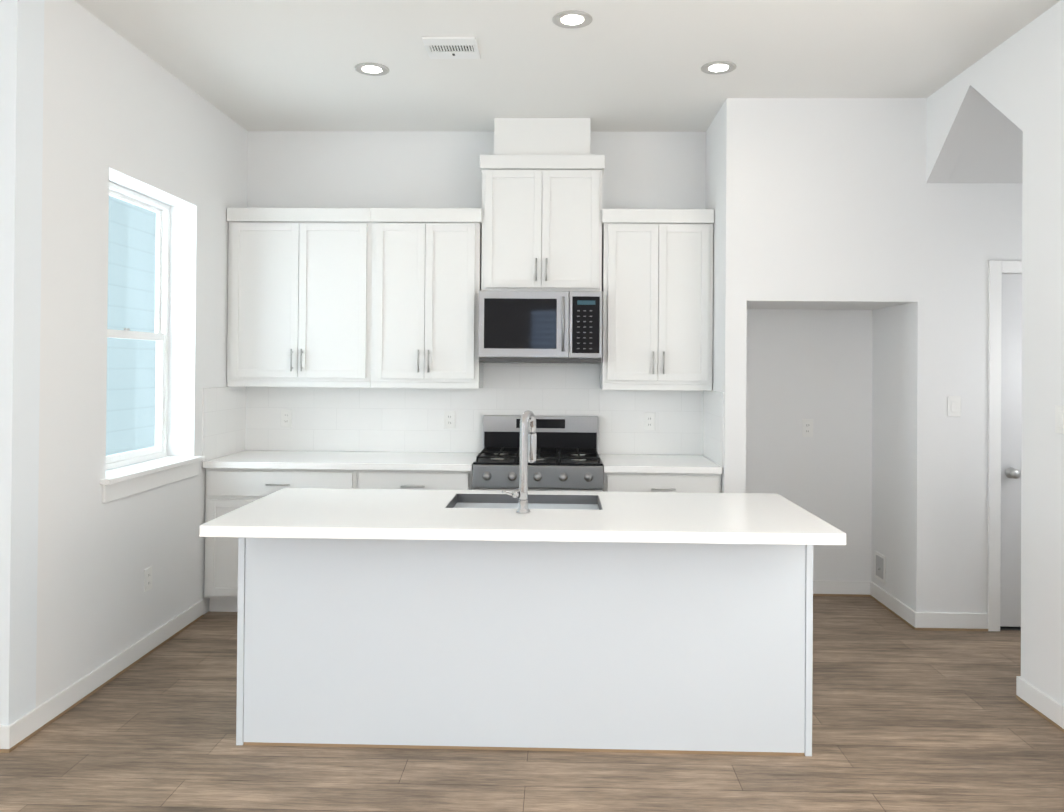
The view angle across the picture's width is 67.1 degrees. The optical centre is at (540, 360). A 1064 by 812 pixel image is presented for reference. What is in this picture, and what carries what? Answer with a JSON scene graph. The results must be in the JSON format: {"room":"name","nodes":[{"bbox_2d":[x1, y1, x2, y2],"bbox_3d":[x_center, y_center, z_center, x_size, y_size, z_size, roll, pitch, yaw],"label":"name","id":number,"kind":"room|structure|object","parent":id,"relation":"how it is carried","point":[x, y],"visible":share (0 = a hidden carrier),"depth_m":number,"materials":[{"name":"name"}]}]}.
{"room":"kitchen","nodes":[
{"label":"kitchen","id":0,"kind":"room"},
{"bbox_2d":[0,596,1063,811],"bbox_3d":[-1.350,1.513,0.947,9.900,0.050,9.300,0,0,1],"label":"floor","id":1,"kind":"structure","parent":0,"point":[906,717],"depth_m":3.04,"materials":[{"name":"wood"}]},
{"bbox_2d":[204,468,355,611],"bbox_3d":[-1.534,1.079,5.038,0.900,0.874,0.621,0,0,1],"label":"base cabinet","id":2,"kind":"object","parent":1,"relation":"on","point":[227,490],"depth_m":4.74,"materials":[{"name":"white paint"}]},
{"bbox_2d":[203,450,478,470],"bbox_3d":[-1.186,0.623,5.016,1.585,0.038,0.641,0,0,1],"label":"countertop","id":3,"kind":"structure","parent":2,"relation":"on","point":[359,460],"depth_m":4.81,"materials":[{"name":"white stone"}]},
{"bbox_2d":[356,470,472,489],"bbox_3d":[-0.742,1.085,5.019,0.686,0.874,0.621,0,0,1],"label":"base cabinet","id":4,"kind":"object","parent":1,"relation":"on","point":[365,479],"depth_m":4.71,"materials":[{"name":"white paint"}]},
{"bbox_2d":[236,540,818,755],"bbox_3d":[-0.064,1.078,3.398,2.234,0.874,0.575,0,0,1],"label":"kitchen island","id":5,"kind":"object","parent":1,"relation":"on","point":[639,622],"depth_m":3.11,"materials":[{"name":"white paint"}]},
{"bbox_2d":[199,488,845,544],"bbox_3d":[-0.063,0.621,3.272,2.284,0.040,0.884,0,0,1],"label":"island countertop","id":6,"kind":"structure","parent":5,"relation":"on","point":[288,513],"depth_m":3.02,"materials":[{"name":"white stone"}]},
{"bbox_2d":[501,411,536,513],"bbox_3d":[-0.085,0.399,3.189,0.135,0.400,0.112,0,0,1],"label":"faucet","id":7,"kind":"object","parent":6,"relation":"on","point":[528,444],"visible":1,"depth_m":3.15,"materials":[{"name":"silver metal"}]},
{"bbox_2d":[439,492,610,511],"bbox_3d":[-0.065,0.736,3.428,0.676,0.266,0.406,0,0,1],"label":"sink","id":8,"kind":"object","parent":6,"relation":"in","point":[596,500],"depth_m":3.61,"materials":[{"name":"silver metal"}]},
{"bbox_2d":[473,415,602,491],"bbox_3d":[-0.012,0.944,4.951,0.759,1.165,0.705,0,0,1],"label":"range","id":9,"kind":"object","parent":1,"relation":"on","point":[568,458],"visible":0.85,"depth_m":4.85,"materials":[{"name":"silver metal"}]},
{"bbox_2d":[603,472,720,492],"bbox_3d":[0.716,1.096,4.967,0.687,0.874,0.657,0,0,1],"label":"base cabinet","id":10,"kind":"object","parent":1,"relation":"on","point":[664,482],"visible":0.06,"depth_m":4.68,"materials":[{"name":"white paint"}]},
{"bbox_2d":[599,454,721,473],"bbox_3d":[0.717,0.638,4.971,0.685,0.038,0.641,0,0,1],"label":"countertop","id":11,"kind":"structure","parent":10,"relation":"on","point":[645,463],"depth_m":4.76,"materials":[{"name":"white stone"}]},
{"bbox_2d":[0,0,1063,724],"bbox_3d":[-1.450,-0.038,0.893,9.920,3.050,9.165,0,0,1],"label":"wall","id":12,"kind":"structure","parent":0,"point":[860,244],"depth_m":4.60,"materials":[{"name":"white paint"}]},
{"bbox_2d":[0,718,19,752],"bbox_3d":[-4.138,1.431,3.119,4.223,0.100,0.016,0,0,1],"label":"baseboard","id":13,"kind":"structure","parent":12,"relation":"attached to","point":[7,732],"depth_m":3.06,"materials":[{"name":"white paint"}]},
{"bbox_2d":[16,600,202,747],"bbox_3d":[-2.014,1.454,3.907,0.013,0.100,1.645,0,0,1],"label":"baseboard","id":14,"kind":"structure","parent":12,"relation":"attached to","point":[23,729],"depth_m":3.66,"materials":[{"name":"white paint"}]},
{"bbox_2d":[144,566,151,591],"bbox_3d":[-2.007,1.119,4.106,0.009,0.116,0.072,0,0,1],"label":"outlet","id":15,"kind":"object","parent":12,"relation":"attached to","point":[147,578],"visible":1,"depth_m":4.10,"materials":[{"name":"white plastic"}]},
{"bbox_2d":[100,181,204,502],"bbox_3d":[-2.087,-0.117,4.177,0.260,1.554,0.990,0,0,1],"label":"window","id":16,"kind":"structure","parent":12,"relation":"in","point":[159,335],"depth_m":4.40,"materials":[{"name":"white paint"}]},
{"bbox_2d":[227,208,374,385],"bbox_3d":[-1.514,-0.411,5.194,0.910,1.085,0.330,0,0,1],"label":"upper cabinet","id":17,"kind":"object","parent":12,"relation":"attached to","point":[358,297],"depth_m":5.03,"materials":[{"name":"white paint"}]},
{"bbox_2d":[371,206,483,385],"bbox_3d":[-0.719,-0.405,5.175,0.680,1.085,0.330,0,0,1],"label":"upper cabinet","id":18,"kind":"object","parent":12,"relation":"attached to","point":[427,263],"depth_m":5.02,"materials":[{"name":"white paint"}]},
{"bbox_2d":[202,363,723,466],"bbox_3d":[-0.457,0.312,5.008,3.056,0.593,0.645,0,0,1],"label":"tile backsplash","id":19,"kind":"structure","parent":12,"relation":"attached to","point":[239,419],"depth_m":5.32,"materials":[{"name":"white tile"}]},
{"bbox_2d":[281,409,291,426],"bbox_3d":[-1.695,0.386,5.346,0.072,0.116,0.009,0,0,1],"label":"outlet","id":20,"kind":"object","parent":19,"relation":"attached to","point":[286,417],"visible":1,"depth_m":5.34,"materials":[{"name":"white plastic"}]},
{"bbox_2d":[444,411,454,428],"bbox_3d":[-0.604,0.394,5.321,0.072,0.116,0.009,0,0,1],"label":"outlet","id":21,"kind":"object","parent":19,"relation":"attached to","point":[449,419],"visible":1,"depth_m":5.32,"materials":[{"name":"white plastic"}]},
{"bbox_2d":[644,413,654,429],"bbox_3d":[0.718,0.404,5.289,0.072,0.116,0.009,0,0,1],"label":"outlet","id":22,"kind":"object","parent":19,"relation":"attached to","point":[649,421],"visible":1,"depth_m":5.29,"materials":[{"name":"white plastic"}]},
{"bbox_2d":[480,154,604,291],"bbox_3d":[0.011,-0.853,5.161,0.752,0.848,0.330,0,0,1],"label":"upper cabinet","id":23,"kind":"object","parent":12,"relation":"attached to","point":[543,213],"depth_m":5.00,"materials":[{"name":"white paint"}]},
{"bbox_2d":[478,291,602,362],"bbox_3d":[0.002,-0.205,5.086,0.760,0.442,0.456,0,0,1],"label":"microwave","id":24,"kind":"object","parent":23,"relation":"attached to","point":[540,326],"visible":1,"depth_m":4.91,"materials":[{"name":"silver metal"}]},
{"bbox_2d":[494,118,590,153],"bbox_3d":[0.014,-1.399,5.180,0.603,0.242,0.300,0,0,1],"label":"cover","id":25,"kind":"object","parent":12,"relation":"attached to","point":[511,135],"depth_m":5.03,"materials":[{"name":"white paint"}]},
{"bbox_2d":[600,209,713,385],"bbox_3d":[0.734,-0.394,5.141,0.680,1.085,0.330,0,0,1],"label":"upper cabinet","id":26,"kind":"object","parent":12,"relation":"attached to","point":[657,307],"depth_m":4.98,"materials":[{"name":"white paint"}]},
{"bbox_2d":[802,419,812,436],"bbox_3d":[1.754,0.446,5.272,0.072,0.116,0.009,0,0,1],"label":"outlet","id":27,"kind":"object","parent":12,"relation":"attached to","point":[807,427],"visible":1,"depth_m":5.27,"materials":[{"name":"white plastic"}]},
{"bbox_2d":[813,580,867,596],"bbox_3d":[1.679,1.492,5.264,0.977,0.100,0.016,0,0,1],"label":"baseboard","id":28,"kind":"structure","parent":12,"relation":"attached to","point":[820,587],"depth_m":5.25,"materials":[{"name":"white paint"}]},
{"bbox_2d":[875,551,885,583],"bbox_3d":[2.155,1.315,5.107,0.019,0.170,0.160,0,0,1],"label":"outlet","id":29,"kind":"object","parent":12,"relation":"attached to","point":[880,567],"visible":0.98,"depth_m":5.09,"materials":[{"name":"white plastic"}]},
{"bbox_2d":[868,581,923,629],"bbox_3d":[2.153,1.494,4.909,0.013,0.100,0.653,0,0,1],"label":"baseboard","id":30,"kind":"structure","parent":12,"relation":"attached to","point":[915,620],"depth_m":4.84,"materials":[{"name":"white paint"}]},
{"bbox_2d":[948,396,960,415],"bbox_3d":[2.369,0.263,4.594,0.072,0.116,0.010,0,0,1],"label":"light switch","id":31,"kind":"object","parent":12,"relation":"attached to","point":[954,405],"visible":1,"depth_m":4.59,"materials":[{"name":"white plastic"}]},
{"bbox_2d":[924,612,987,630],"bbox_3d":[2.355,1.493,4.586,0.395,0.100,0.016,0,0,1],"label":"baseboard","id":32,"kind":"structure","parent":12,"relation":"attached to","point":[940,621],"depth_m":4.58,"materials":[{"name":"white paint"}]},
{"bbox_2d":[987,261,1021,630],"bbox_3d":[3.031,0.491,4.634,0.940,2.115,0.136,0,0,1],"label":"door frame","id":33,"kind":"structure","parent":12,"relation":"attached to","point":[997,269],"depth_m":4.58,"materials":[{"name":"white paint"}]},
{"bbox_2d":[1000,274,1021,626],"bbox_3d":[3.030,0.517,4.586,0.798,2.026,0.102,0,0,1],"label":"hall door","id":34,"kind":"structure","parent":12,"relation":"in","point":[1011,430],"depth_m":4.61,"materials":[{"name":"white paint"}]},
{"bbox_2d":[1016,676,1063,731],"bbox_3d":[2.093,1.458,0.032,0.033,0.100,7.233,0,0,1],"label":"baseboard","id":35,"kind":"structure","parent":12,"relation":"attached to","point":[1035,699],"depth_m":3.46,"materials":[{"name":"white paint"}]},
{"bbox_2d":[1055,405,1063,433],"bbox_3d":[2.171,0.248,3.349,0.010,0.116,0.072,0,0,1],"label":"light switch","id":36,"kind":"object","parent":12,"relation":"attached to","point":[1059,419],"visible":1,"depth_m":3.35,"materials":[{"name":"white plastic"}]},
{"bbox_2d":[74,0,1059,131],"bbox_3d":[-1.326,-1.587,0.969,9.900,0.050,9.300,0,0,1],"label":"ceiling","id":37,"kind":"structure","parent":0,"point":[612,66],"depth_m":4.01,"materials":[{"name":"white paint"}]},
{"bbox_2d":[355,63,388,75],"bbox_3d":[-0.888,-1.531,4.226,0.180,0.007,0.180,0,0,1],"label":"recessed light","id":38,"kind":"object","parent":37,"relation":"in","point":[373,69],"visible":0.98,"depth_m":4.22,"materials":[{"name":"grey plastic"}]},
{"bbox_2d":[422,37,480,58],"bbox_3d":[-0.434,-1.526,3.929,0.256,0.014,0.256,0,0,1],"label":"ceiling vent","id":39,"kind":"object","parent":37,"relation":"in","point":[451,47],"visible":1,"depth_m":3.92,"materials":[{"name":"white metal"}]},
{"bbox_2d":[552,10,591,28],"bbox_3d":[0.142,-1.528,3.602,0.180,0.007,0.180,0,0,1],"label":"recessed light","id":40,"kind":"object","parent":37,"relation":"in","point":[571,19],"visible":1,"depth_m":3.60,"materials":[{"name":"grey plastic"}]},
{"bbox_2d":[701,61,735,74],"bbox_3d":[0.924,-1.518,4.166,0.180,0.007,0.180,0,0,1],"label":"recessed light","id":41,"kind":"object","parent":37,"relation":"in","point":[719,67],"visible":1,"depth_m":4.16,"materials":[{"name":"grey plastic"}]},
{"bbox_2d":[948,100,1022,182],"bbox_3d":[2.907,-1.259,4.298,1.148,0.489,0.597,0,0,1],"label":"ceiling soffit","id":42,"kind":"structure","parent":37,"relation":"attached to","point":[992,151],"depth_m":4.45,"materials":[{"name":"grey paint"}]},
{"label":"outside","id":43,"kind":"structure","parent":0,"visible":0},
{"bbox_2d":[106,196,155,469],"bbox_3d":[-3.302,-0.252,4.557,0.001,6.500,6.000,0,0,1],"label":"window glass","id":44,"kind":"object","parent":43,"point":[119,413],"depth_m":6.38,"materials":[{"name":"clear glass"}]}
]}

